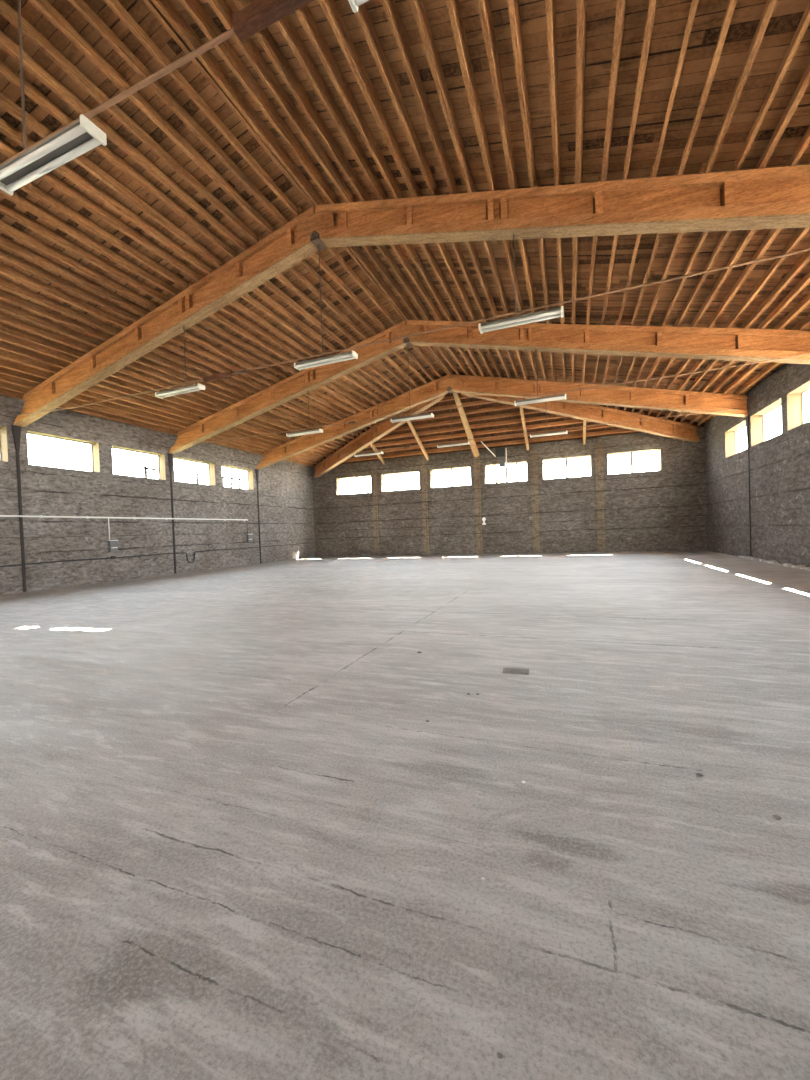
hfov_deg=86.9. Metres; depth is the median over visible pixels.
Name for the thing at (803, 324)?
rafter
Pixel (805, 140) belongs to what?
rafter
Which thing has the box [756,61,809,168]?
rafter
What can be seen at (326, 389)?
rafter
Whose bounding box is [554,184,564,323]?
rafter
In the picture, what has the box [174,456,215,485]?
window
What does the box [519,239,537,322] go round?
rafter
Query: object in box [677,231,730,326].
rafter
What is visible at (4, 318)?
rafter
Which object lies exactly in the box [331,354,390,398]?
rafter
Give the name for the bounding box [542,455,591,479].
window
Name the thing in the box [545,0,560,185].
rafter
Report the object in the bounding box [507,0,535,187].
rafter
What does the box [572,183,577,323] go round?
rafter
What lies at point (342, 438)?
rafter
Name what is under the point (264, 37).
rafter
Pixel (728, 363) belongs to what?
rafter
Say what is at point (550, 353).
rafter
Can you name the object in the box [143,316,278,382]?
rafter
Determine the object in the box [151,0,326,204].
rafter
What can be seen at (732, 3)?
rafter
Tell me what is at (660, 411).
rafter
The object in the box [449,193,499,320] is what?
rafter
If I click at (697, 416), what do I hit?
rafter
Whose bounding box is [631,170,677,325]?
rafter
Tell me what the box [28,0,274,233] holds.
rafter
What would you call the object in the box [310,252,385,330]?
rafter
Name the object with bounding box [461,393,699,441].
beam
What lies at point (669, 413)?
rafter
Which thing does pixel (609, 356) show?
rafter
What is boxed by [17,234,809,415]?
rod
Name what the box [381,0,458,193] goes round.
rafter
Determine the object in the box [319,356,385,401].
rafter
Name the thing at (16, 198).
rafter
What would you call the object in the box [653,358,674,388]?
rafter
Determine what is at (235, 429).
rafter
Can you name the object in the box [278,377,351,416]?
rafter
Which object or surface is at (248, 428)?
rafter
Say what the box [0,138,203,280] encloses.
rafter
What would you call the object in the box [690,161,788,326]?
rafter
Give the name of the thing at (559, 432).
rod
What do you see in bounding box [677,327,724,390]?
rafter
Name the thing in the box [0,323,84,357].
rafter
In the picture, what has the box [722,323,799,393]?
rafter
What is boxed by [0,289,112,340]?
rafter
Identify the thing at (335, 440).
rafter
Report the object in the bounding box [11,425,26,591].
wall post
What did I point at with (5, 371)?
rafter
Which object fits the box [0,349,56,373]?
rafter
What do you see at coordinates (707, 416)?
rafter
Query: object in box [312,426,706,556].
wall
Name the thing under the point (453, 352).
rafter
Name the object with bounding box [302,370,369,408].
rafter
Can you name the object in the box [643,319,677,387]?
rafter
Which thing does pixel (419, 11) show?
rafter
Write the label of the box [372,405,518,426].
hip purlin
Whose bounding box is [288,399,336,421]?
rafter
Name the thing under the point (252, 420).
rafter
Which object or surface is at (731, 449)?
window
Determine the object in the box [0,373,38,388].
rafter
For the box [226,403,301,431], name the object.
rafter
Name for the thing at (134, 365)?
rafter
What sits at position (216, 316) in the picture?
rafter
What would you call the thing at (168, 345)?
rafter
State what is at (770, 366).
rafter
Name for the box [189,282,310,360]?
rafter
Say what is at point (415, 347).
rafter
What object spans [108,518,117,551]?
switch box
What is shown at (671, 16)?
ceiling
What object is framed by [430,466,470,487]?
window
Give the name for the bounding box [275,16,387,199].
rafter
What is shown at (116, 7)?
rafter
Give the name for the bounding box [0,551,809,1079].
floor
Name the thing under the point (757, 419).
window
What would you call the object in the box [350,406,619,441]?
hip purlin
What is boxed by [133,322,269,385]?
rafter
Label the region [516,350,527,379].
rafter
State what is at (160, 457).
window
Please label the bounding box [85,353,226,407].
rafter
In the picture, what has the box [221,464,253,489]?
window
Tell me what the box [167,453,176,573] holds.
wall post
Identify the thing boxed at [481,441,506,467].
box
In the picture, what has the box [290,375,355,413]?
rafter
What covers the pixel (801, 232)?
rafter
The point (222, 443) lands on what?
rafter
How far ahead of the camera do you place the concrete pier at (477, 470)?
22.33 m
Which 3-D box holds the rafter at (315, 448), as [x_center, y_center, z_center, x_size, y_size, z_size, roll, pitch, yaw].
[-4.917,-4.869,22.601,0.111,0.197,3.779,-2,1,21]
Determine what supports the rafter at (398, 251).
on the roof beam at (777, 197)
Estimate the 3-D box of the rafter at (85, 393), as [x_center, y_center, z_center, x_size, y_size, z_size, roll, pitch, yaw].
[-8.903,-4.412,14.121,0.114,0.199,5.117,-2,1,21]
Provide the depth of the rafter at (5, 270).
9.00 m
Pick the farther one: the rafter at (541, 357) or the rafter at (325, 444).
the rafter at (325, 444)
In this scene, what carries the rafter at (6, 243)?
on the roof frame
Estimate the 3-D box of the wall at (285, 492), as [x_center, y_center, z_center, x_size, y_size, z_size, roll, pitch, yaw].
[-11.152,-1.259,12.223,0.415,5.500,30.647,-2,1,21]
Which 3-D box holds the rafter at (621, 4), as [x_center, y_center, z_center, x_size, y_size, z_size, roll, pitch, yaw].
[2.201,-5.506,4.338,0.112,0.199,5.273,-2,1,21]
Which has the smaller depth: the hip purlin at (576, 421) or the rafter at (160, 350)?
the rafter at (160, 350)
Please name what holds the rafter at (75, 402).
attached to the wall at (285, 492)
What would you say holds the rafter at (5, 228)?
on the roof frame
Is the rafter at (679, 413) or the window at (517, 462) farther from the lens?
the window at (517, 462)
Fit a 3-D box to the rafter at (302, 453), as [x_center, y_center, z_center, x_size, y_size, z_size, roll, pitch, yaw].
[-5.508,-4.686,23.020,0.111,0.200,4.123,-2,1,21]
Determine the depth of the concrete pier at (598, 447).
20.24 m
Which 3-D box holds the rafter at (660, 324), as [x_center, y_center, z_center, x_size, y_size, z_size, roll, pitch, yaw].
[7.355,-5.472,13.128,0.116,0.199,5.289,-2,1,21]
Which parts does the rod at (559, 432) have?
tube lamp, tube lamp, tie rod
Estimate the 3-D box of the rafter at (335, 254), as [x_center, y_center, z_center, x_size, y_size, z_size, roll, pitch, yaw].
[-1.171,-6.624,10.998,0.108,0.200,5.279,-2,1,21]
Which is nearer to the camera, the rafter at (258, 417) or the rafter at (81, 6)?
the rafter at (81, 6)
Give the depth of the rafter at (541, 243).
9.17 m
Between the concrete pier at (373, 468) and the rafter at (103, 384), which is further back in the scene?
the concrete pier at (373, 468)
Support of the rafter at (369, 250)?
on the roof beam at (731, 344)
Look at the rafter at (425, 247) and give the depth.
10.36 m
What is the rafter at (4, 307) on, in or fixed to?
on the roof beam at (777, 197)
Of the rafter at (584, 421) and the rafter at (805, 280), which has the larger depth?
the rafter at (584, 421)
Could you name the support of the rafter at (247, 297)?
on the roof beam at (731, 344)
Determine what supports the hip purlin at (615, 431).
on the beam at (385, 426)
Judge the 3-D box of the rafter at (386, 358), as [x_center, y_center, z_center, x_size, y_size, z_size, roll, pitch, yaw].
[-0.315,-6.500,16.089,0.112,0.201,5.206,-2,1,21]
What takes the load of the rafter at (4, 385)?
on the roof frame
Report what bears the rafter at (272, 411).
on the roof beam at (731, 344)
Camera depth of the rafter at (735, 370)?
13.01 m
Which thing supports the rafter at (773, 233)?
on the roof beam at (731, 344)
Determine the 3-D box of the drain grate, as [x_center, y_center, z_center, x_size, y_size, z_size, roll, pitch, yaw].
[1.007,1.188,3.886,0.230,0.012,0.140,-2,1,18]
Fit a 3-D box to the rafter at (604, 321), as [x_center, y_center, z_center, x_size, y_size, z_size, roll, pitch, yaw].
[6.092,-5.742,13.543,0.106,0.199,4.940,-2,1,21]
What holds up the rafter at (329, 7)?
on the roof frame
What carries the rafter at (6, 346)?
attached to the roof frame
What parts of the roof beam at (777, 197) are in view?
ridge plate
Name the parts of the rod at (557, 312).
tube lamp, tube lamp, tie rod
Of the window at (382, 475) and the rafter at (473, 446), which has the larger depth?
the window at (382, 475)
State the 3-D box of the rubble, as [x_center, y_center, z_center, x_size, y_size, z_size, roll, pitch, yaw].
[10.508,0.658,11.896,0.248,0.081,6.751,-2,1,21]
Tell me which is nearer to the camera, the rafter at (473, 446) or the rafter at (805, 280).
the rafter at (805, 280)
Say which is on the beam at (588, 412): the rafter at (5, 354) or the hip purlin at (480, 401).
the hip purlin at (480, 401)
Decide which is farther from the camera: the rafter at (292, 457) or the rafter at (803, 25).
the rafter at (292, 457)
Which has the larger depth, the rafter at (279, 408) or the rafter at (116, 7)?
the rafter at (279, 408)
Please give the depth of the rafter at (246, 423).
18.57 m
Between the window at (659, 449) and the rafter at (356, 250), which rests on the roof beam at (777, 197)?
the rafter at (356, 250)
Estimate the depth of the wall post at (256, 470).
21.44 m
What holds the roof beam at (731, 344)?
attached to the wall at (285, 492)
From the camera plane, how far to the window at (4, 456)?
11.99 m
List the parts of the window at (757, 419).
frame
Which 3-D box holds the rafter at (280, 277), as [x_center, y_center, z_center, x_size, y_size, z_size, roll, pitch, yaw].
[-2.433,-6.266,11.454,0.118,0.201,5.154,-2,1,21]
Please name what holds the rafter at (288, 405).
on the roof beam at (731, 344)
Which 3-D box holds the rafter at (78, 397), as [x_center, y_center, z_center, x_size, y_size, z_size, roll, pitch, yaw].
[-9.206,-4.324,14.266,0.108,0.198,5.105,-2,1,21]
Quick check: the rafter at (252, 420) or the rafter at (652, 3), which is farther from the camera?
the rafter at (252, 420)
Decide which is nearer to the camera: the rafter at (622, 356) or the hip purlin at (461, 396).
the rafter at (622, 356)
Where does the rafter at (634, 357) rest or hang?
on the roof beam at (731, 344)
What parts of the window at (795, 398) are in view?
frame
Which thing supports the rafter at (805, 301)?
on the roof beam at (777, 197)
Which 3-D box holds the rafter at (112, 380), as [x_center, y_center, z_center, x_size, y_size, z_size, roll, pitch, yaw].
[-8.036,-4.669,13.624,0.106,0.199,5.192,-2,1,21]
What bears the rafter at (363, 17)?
on the roof beam at (777, 197)
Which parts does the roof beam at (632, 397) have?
ridge plate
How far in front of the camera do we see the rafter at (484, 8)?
5.40 m
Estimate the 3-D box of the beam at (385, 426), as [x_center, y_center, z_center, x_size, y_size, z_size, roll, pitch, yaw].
[-1.908,-5.254,22.054,0.268,2.878,10.445,-3,1,-43]
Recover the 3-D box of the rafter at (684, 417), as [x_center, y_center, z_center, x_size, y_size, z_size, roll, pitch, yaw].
[11.243,-5.120,16.599,0.114,0.200,4.267,-2,1,21]
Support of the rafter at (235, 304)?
on the roof beam at (731, 344)
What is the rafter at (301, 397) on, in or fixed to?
on the roof beam at (632, 397)
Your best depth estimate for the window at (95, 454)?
14.08 m
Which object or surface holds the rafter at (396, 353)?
on the roof beam at (632, 397)
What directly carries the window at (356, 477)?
in the wall at (664, 510)
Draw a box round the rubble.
[738,556,809,570]
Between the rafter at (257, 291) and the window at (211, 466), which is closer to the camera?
the rafter at (257, 291)
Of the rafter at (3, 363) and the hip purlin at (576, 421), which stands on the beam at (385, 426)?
the hip purlin at (576, 421)
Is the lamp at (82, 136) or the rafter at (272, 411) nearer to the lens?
the lamp at (82, 136)
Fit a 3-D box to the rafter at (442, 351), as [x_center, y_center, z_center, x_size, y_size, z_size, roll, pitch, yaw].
[1.343,-6.795,15.375,0.115,0.200,4.972,-2,1,21]
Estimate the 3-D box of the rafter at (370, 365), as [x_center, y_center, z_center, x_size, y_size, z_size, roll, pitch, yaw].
[-0.940,-6.326,16.294,0.110,0.196,5.270,-2,1,21]
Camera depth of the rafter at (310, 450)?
23.59 m
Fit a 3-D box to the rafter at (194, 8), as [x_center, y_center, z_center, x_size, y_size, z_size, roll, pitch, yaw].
[-2.236,-6.487,6.020,0.116,0.197,5.152,-2,1,21]
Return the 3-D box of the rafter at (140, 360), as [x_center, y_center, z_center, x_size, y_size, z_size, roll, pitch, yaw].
[-6.777,-5.019,13.279,0.101,0.196,5.144,-2,1,21]
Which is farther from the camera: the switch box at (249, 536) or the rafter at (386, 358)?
the switch box at (249, 536)
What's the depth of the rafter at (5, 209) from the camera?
8.11 m
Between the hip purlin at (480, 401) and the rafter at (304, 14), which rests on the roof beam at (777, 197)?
the rafter at (304, 14)
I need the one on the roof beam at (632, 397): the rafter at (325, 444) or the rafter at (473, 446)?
the rafter at (325, 444)
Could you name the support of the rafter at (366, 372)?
on the roof beam at (632, 397)
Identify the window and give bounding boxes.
[0,425,8,461]
[27,430,100,472]
[112,445,165,479]
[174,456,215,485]
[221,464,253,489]
[336,475,370,494]
[381,471,419,491]
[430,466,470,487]
[484,461,526,483]
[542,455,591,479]
[607,448,661,474]
[725,420,745,457]
[750,398,781,446]
[787,380,809,430]
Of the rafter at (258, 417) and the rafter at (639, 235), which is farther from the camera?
the rafter at (258, 417)
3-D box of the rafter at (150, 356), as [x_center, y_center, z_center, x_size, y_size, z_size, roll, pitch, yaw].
[-6.498,-5.103,13.097,0.119,0.202,5.033,-2,1,21]
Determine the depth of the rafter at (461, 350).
15.76 m
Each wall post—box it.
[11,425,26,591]
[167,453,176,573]
[255,469,260,563]
[745,415,751,556]
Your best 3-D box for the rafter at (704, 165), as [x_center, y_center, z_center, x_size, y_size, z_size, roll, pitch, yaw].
[5.218,-5.388,8.533,0.117,0.200,5.144,-2,1,21]
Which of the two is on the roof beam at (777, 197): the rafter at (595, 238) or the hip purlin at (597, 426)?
the rafter at (595, 238)
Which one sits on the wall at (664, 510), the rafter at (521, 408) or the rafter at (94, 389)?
the rafter at (521, 408)
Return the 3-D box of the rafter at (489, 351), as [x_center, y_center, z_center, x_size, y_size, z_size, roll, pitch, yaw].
[2.941,-6.440,14.746,0.122,0.202,5.179,-2,1,21]
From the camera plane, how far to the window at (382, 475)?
24.36 m
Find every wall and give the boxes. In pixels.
[0,395,314,594]
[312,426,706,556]
[704,363,809,566]
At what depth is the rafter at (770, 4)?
4.80 m
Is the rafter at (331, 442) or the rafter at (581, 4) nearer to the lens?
the rafter at (581, 4)
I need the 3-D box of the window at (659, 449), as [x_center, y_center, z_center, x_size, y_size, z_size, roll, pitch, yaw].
[10.629,-3.615,19.914,2.210,1.005,0.371,-2,1,21]
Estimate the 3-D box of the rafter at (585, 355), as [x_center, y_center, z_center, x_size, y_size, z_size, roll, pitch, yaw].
[5.769,-5.819,13.711,0.107,0.199,4.992,-2,1,21]
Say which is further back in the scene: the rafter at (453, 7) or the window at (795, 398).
the window at (795, 398)
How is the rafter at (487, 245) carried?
on the roof beam at (731, 344)
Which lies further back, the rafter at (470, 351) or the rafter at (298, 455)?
the rafter at (298, 455)
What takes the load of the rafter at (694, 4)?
on the roof beam at (777, 197)
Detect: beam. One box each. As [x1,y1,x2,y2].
[314,395,444,477]
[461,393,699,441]
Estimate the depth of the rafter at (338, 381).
17.20 m
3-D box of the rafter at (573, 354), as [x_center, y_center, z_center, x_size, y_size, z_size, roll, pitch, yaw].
[5.416,-5.888,13.759,0.106,0.198,5.060,-2,1,21]
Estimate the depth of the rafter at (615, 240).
8.84 m
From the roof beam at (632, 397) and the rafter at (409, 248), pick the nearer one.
the rafter at (409, 248)
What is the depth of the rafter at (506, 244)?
9.48 m
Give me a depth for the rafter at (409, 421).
21.79 m
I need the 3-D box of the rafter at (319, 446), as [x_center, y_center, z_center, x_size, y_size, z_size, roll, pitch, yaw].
[-4.653,-4.947,22.415,0.113,0.201,3.628,-2,1,21]
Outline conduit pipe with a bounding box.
[0,515,247,520]
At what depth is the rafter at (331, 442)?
22.88 m
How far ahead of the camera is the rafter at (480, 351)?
15.47 m
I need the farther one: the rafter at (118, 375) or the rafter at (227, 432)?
the rafter at (227, 432)
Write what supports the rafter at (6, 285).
on the roof beam at (777, 197)
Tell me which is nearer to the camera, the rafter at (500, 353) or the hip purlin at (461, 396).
the rafter at (500, 353)
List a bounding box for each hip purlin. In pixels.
[317,421,691,463]
[326,417,667,457]
[336,411,643,450]
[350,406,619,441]
[360,404,594,434]
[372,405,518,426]
[423,400,494,412]
[437,394,470,402]
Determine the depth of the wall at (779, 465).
13.08 m
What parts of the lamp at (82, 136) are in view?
rod, tie rod, tube lamp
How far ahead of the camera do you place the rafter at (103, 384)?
13.85 m
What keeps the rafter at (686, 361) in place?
on the roof beam at (731, 344)
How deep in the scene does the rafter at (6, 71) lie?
6.83 m
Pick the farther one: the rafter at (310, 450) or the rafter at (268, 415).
the rafter at (310, 450)
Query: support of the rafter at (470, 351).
on the roof beam at (632, 397)
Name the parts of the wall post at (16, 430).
post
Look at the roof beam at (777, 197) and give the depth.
7.33 m
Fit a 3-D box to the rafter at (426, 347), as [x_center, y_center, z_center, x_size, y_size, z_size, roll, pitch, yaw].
[0.931,-6.859,15.556,0.108,0.198,5.188,-2,1,21]
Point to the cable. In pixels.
(112, 557)
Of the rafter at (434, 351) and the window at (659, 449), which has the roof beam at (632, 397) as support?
the rafter at (434, 351)
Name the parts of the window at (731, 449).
frame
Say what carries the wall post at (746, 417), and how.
attached to the wall at (779, 465)
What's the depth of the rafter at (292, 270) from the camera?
11.25 m
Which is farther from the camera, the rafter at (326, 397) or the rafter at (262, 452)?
the rafter at (262, 452)
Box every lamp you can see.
[0,0,368,194]
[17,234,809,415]
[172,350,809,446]
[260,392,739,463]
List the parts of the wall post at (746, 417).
post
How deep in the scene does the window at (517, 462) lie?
22.16 m
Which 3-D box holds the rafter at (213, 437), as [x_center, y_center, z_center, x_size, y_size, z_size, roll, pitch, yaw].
[-7.777,-4.381,18.875,0.107,0.196,5.127,-2,1,21]
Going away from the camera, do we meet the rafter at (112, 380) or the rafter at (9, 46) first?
the rafter at (9, 46)
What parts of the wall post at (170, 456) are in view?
post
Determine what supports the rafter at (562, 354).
on the roof beam at (731, 344)
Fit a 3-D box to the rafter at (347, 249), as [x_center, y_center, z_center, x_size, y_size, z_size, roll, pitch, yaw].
[-0.882,-6.707,10.877,0.102,0.198,5.055,-2,1,21]
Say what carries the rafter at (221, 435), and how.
on the roof beam at (731, 344)
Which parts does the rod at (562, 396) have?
tube lamp, tube lamp, tie rod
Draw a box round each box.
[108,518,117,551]
[247,529,251,541]
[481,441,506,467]
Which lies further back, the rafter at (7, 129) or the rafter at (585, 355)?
the rafter at (585, 355)
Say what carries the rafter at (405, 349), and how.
on the roof beam at (632, 397)
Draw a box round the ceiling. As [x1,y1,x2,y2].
[0,0,809,466]
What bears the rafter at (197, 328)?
on the roof beam at (731, 344)
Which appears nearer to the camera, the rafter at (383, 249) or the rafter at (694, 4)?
the rafter at (694, 4)
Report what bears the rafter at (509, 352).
on the roof beam at (731, 344)
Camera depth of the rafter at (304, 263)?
11.25 m
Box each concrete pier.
[371,466,379,555]
[421,461,429,554]
[474,455,482,553]
[530,450,539,553]
[595,443,605,552]
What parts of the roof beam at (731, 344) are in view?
ridge plate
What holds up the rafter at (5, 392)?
attached to the ceiling
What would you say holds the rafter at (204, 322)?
on the roof beam at (731, 344)
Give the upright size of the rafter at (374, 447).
1.220 m
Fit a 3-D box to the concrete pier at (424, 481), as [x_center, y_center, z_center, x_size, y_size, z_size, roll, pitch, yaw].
[1.112,-1.738,23.409,0.340,5.150,0.085,-2,1,21]
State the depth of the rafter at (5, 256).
8.79 m
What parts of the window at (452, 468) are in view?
frame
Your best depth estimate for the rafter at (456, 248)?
10.04 m
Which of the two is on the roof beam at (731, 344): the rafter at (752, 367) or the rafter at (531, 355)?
the rafter at (531, 355)
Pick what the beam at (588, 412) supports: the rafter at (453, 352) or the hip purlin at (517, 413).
the hip purlin at (517, 413)
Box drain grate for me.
[502,667,528,674]
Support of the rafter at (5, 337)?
on the roof frame
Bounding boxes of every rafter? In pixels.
[0,0,258,242]
[0,30,246,251]
[0,59,238,258]
[0,92,224,267]
[0,117,210,274]
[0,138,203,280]
[0,163,189,288]
[0,189,180,295]
[0,201,170,302]
[0,219,153,309]
[0,235,150,315]
[0,249,141,321]
[0,263,131,327]
[0,277,116,334]
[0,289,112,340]
[0,301,103,346]
[0,312,92,352]
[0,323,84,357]
[0,331,78,362]
[0,340,70,368]
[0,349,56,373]
[0,359,53,378]
[0,367,46,383]
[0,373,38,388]
[0,381,29,393]
[0,388,22,399]
[22,393,174,434]
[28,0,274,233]
[29,388,183,430]
[56,366,210,417]
[62,368,215,414]
[68,0,287,225]
[72,394,191,427]
[80,391,196,423]
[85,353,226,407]
[86,386,198,421]
[93,346,238,403]
[103,0,298,216]
[111,372,224,410]
[116,327,259,393]
[123,328,267,389]
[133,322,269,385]
[134,357,241,400]
[142,0,314,207]
[142,352,247,397]
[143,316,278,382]
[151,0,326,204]
[153,301,289,377]
[163,303,294,374]
[175,430,261,453]
[179,0,339,203]
[184,427,272,449]
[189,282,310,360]
[198,416,284,444]
[207,0,354,202]
[209,312,304,369]
[210,267,330,355]
[211,436,267,451]
[216,411,294,439]
[221,430,277,446]
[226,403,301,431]
[230,300,319,358]
[232,404,312,430]
[233,0,369,201]
[234,424,289,441]
[242,397,318,428]
[245,243,358,344]
[247,392,324,427]
[247,418,300,437]
[252,287,338,353]
[257,234,367,339]
[261,451,313,466]
[263,280,349,348]
[267,449,316,464]
[270,380,345,418]
[273,447,320,461]
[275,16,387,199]
[275,230,376,334]
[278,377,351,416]
[278,444,323,459]
[282,402,331,424]
[285,442,327,456]
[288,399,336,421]
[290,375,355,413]
[290,439,330,454]
[294,368,364,410]
[295,5,401,198]
[295,437,334,452]
[297,207,397,325]
[301,435,338,449]
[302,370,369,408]
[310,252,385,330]
[318,0,417,196]
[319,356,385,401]
[319,427,349,442]
[327,441,341,447]
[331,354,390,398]
[332,439,345,444]
[334,379,375,405]
[339,349,398,396]
[344,247,405,320]
[349,246,408,319]
[354,199,430,320]
[355,3,438,195]
[358,340,412,389]
[362,246,421,319]
[366,363,405,393]
[367,337,418,387]
[369,197,441,320]
[370,444,384,464]
[376,331,427,383]
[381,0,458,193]
[385,326,433,380]
[395,321,441,377]
[401,193,463,320]
[403,244,451,320]
[407,420,428,459]
[408,314,452,373]
[409,0,476,192]
[416,187,477,320]
[422,319,460,374]
[424,346,449,375]
[430,192,487,321]
[430,316,469,375]
[441,316,477,375]
[446,0,496,190]
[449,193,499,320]
[452,316,485,376]
[453,392,478,456]
[464,317,495,376]
[467,190,511,317]
[477,0,517,188]
[486,349,502,377]
[487,320,511,378]
[490,186,524,314]
[499,319,519,378]
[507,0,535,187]
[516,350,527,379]
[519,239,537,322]
[520,407,528,449]
[528,351,537,379]
[534,177,551,323]
[538,351,546,380]
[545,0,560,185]
[546,321,555,381]
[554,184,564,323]
[561,352,565,381]
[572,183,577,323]
[572,319,575,382]
[575,0,586,183]
[582,321,589,383]
[583,420,585,444]
[586,177,600,324]
[592,321,604,383]
[601,0,625,181]
[601,172,629,324]
[602,319,617,384]
[613,321,633,385]
[617,165,653,324]
[622,0,656,179]
[623,322,649,386]
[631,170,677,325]
[632,320,662,386]
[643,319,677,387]
[644,163,706,325]
[652,0,698,177]
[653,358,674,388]
[656,387,677,417]
[661,158,737,326]
[665,388,688,419]
[666,327,711,389]
[673,388,701,420]
[677,0,736,175]
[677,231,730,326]
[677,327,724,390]
[680,389,712,422]
[688,321,745,390]
[689,414,702,424]
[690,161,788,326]
[697,391,736,425]
[701,328,764,391]
[705,0,776,172]
[707,229,781,327]
[712,328,783,392]
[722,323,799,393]
[725,227,809,327]
[735,1,809,170]
[737,363,779,394]
[745,251,809,328]
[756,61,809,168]
[758,271,809,328]
[773,293,809,329]
[788,126,809,165]
[798,314,809,329]
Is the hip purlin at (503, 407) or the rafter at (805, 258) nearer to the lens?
the rafter at (805, 258)
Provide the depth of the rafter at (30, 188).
7.87 m
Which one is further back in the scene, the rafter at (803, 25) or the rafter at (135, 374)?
the rafter at (135, 374)
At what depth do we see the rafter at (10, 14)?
6.12 m
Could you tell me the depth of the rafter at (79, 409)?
14.55 m
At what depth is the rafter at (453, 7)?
5.49 m
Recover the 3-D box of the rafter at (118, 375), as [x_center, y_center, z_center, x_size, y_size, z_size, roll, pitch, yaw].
[-7.668,-4.762,13.651,0.120,0.203,5.163,-2,1,21]
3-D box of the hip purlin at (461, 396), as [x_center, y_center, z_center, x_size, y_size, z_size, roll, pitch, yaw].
[2.354,-6.338,19.007,5.397,0.206,0.157,-2,1,21]
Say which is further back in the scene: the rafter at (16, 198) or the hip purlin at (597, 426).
the hip purlin at (597, 426)
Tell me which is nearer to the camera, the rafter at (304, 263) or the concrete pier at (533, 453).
the rafter at (304, 263)
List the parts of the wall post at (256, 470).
post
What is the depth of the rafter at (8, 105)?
7.13 m
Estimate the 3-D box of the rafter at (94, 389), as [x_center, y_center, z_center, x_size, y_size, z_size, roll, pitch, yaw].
[-8.655,-4.487,13.955,0.106,0.197,5.084,-2,1,21]
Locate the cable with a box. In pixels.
[0,542,313,566]
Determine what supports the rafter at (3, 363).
on the roof beam at (777, 197)
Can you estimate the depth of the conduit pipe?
14.43 m
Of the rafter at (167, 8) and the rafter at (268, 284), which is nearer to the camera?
the rafter at (167, 8)
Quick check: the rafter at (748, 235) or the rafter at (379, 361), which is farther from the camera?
the rafter at (379, 361)
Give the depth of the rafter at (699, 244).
8.30 m
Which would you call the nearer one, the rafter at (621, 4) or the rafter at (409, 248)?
the rafter at (621, 4)
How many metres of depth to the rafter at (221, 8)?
6.18 m
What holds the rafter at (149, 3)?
on the roof beam at (777, 197)
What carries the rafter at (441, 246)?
on the roof beam at (731, 344)

